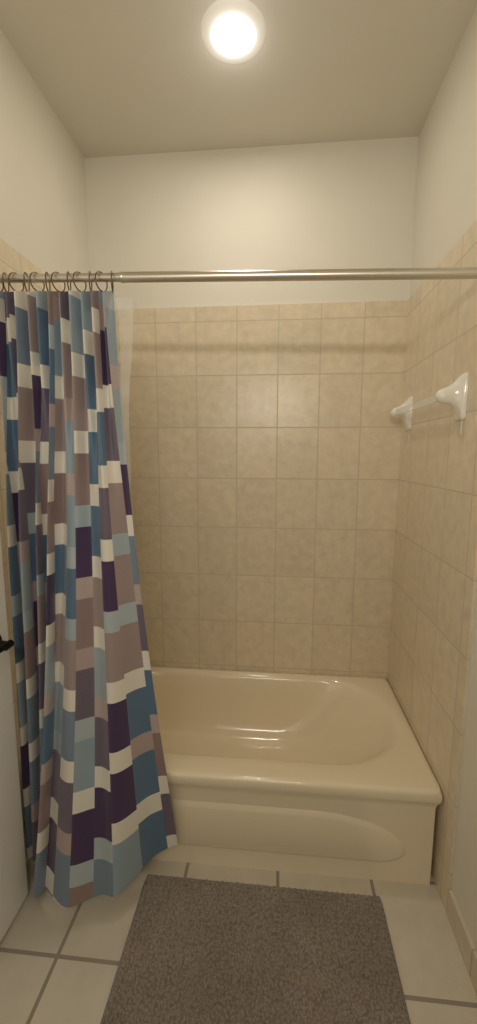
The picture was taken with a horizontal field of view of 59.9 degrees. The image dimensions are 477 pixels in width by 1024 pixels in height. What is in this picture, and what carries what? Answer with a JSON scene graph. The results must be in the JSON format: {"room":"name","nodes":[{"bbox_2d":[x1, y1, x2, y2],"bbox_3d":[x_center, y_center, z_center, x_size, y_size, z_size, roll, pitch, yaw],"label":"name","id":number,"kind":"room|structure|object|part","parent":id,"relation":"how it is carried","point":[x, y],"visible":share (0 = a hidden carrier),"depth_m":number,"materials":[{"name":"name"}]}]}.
{"room":"bathroom","nodes":[
{"label":"bathroom","id":0,"kind":"room"},
{"bbox_2d":[0,29,89,290],"bbox_3d":[-0.903,-0.048,0.820,0.100,2.900,2.700,1,8,5],"label":"wall","id":1,"kind":"structure","parent":0,"point":[43,217],"depth_m":1.58,"materials":[{"name":"paint"}]},
{"bbox_2d":[0,535,27,941],"bbox_3d":[-0.755,0.369,0.886,0.100,2.033,0.825,1,8,5],"label":"door","id":2,"kind":"structure","parent":1,"relation":"in","point":[13,886],"depth_m":1.31,"materials":[{"name":"white paint"}]},
{"bbox_3d":[-0.707,0.402,1.187,0.058,0.064,0.159,1,8,5],"label":"door handle","id":3,"kind":"part","parent":2,"relation":"part of","materials":[{"name":"black metal"}]},
{"bbox_2d":[0,238,66,861],"bbox_3d":[-0.764,0.164,1.776,0.010,2.220,0.825,1,8,5],"label":"tile","id":4,"kind":"structure","parent":1,"relation":"attached to","point":[13,260],"depth_m":1.43,"materials":[{"name":"beige tile"}]},
{"bbox_2d":[0,267,476,282],"bbox_3d":[-0.045,-0.689,1.209,1.498,0.079,0.044,1,8,5],"label":"shower rod","id":5,"kind":"object","parent":4,"relation":"attached to","point":[310,275],"visible":1,"depth_m":1.19,"materials":[{"name":"silver metal"}]},
{"bbox_2d":[0,271,177,907],"bbox_3d":[-0.495,0.278,1.306,0.545,2.010,0.221,1,8,5],"label":"shower curtain","id":6,"kind":"object","parent":5,"relation":"hanging from","point":[98,815],"visible":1,"depth_m":1.34,"materials":[{"name":"multicoloured fabric"}]},
{"bbox_2d":[0,856,476,1023],"bbox_3d":[-0.101,1.450,0.950,1.720,0.100,2.900,1,8,5],"label":"floor","id":7,"kind":"structure","parent":0,"point":[59,964],"depth_m":1.29,"materials":[{"name":"tile"}]},
{"bbox_2d":[100,874,410,1023],"bbox_3d":[0.054,1.355,1.194,0.830,0.022,0.555,1,8,5],"label":"rug","id":8,"kind":"object","parent":7,"relation":"on","point":[199,951],"visible":1,"depth_m":1.24,"materials":[{"name":"grey carpet"}]},
{"bbox_2d":[151,666,441,884],"bbox_3d":[-0.011,1.082,1.869,1.496,0.380,0.748,1,8,5],"label":"bathtub","id":9,"kind":"object","parent":7,"relation":"on","point":[329,775],"visible":0.75,"depth_m":1.52,"materials":[{"name":"beige ceramic"}]},
{"bbox_2d":[0,0,476,157],"bbox_3d":[-0.093,-1.522,0.541,1.720,0.100,2.900,1,8,5],"label":"ceiling","id":10,"kind":"structure","parent":0,"point":[121,77],"depth_m":1.50,"materials":[{"name":"paint"}]},
{"bbox_2d":[201,0,265,63],"bbox_3d":[-0.017,-1.575,1.368,0.216,0.018,0.216,1,8,5],"label":"recessed light","id":11,"kind":"object","parent":10,"relation":"in","point":[233,31],"visible":1,"depth_m":1.35,"materials":[{"name":"white glass"}]},
{"bbox_2d":[84,136,418,308],"bbox_3d":[0.032,-0.225,2.127,1.720,2.900,0.100,1,8,5],"label":"wall","id":12,"kind":"structure","parent":0,"point":[339,205],"depth_m":1.92,"materials":[{"name":"paint"}]},
{"bbox_2d":[115,300,407,679],"bbox_3d":[0.026,0.119,2.119,1.520,2.220,0.010,1,8,5],"label":"tile","id":13,"kind":"structure","parent":12,"relation":"attached to","point":[264,445],"depth_m":2.07,"materials":[{"name":"beige tile"}]},
{"bbox_2d":[410,6,476,951],"bbox_3d":[0.710,-0.024,0.672,0.100,2.900,2.700,1,8,5],"label":"wall","id":14,"kind":"structure","parent":0,"point":[445,214],"depth_m":1.38,"materials":[{"name":"paint"}]},
{"bbox_2d":[387,219,476,913],"bbox_3d":[0.740,0.187,1.639,0.010,2.220,0.825,1,8,5],"label":"tile","id":15,"kind":"structure","parent":14,"relation":"attached to","point":[434,586],"depth_m":1.48,"materials":[{"name":"beige tile"}]},
{"bbox_2d":[391,373,468,439],"bbox_3d":[0.696,-0.379,1.588,0.082,0.189,0.602,1,8,5],"label":"towel bar","id":16,"kind":"object","parent":15,"relation":"attached to","point":[454,394],"visible":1,"depth_m":1.31,"materials":[{"name":"white ceramic"}]},
{"bbox_2d":[447,890,476,994],"bbox_3d":[0.613,1.422,0.456,0.009,0.095,1.863,1,8,5],"label":"baseboard","id":17,"kind":"structure","parent":14,"relation":"attached to","point":[463,938],"depth_m":1.26,"materials":[{"name":"tile"}]}
]}

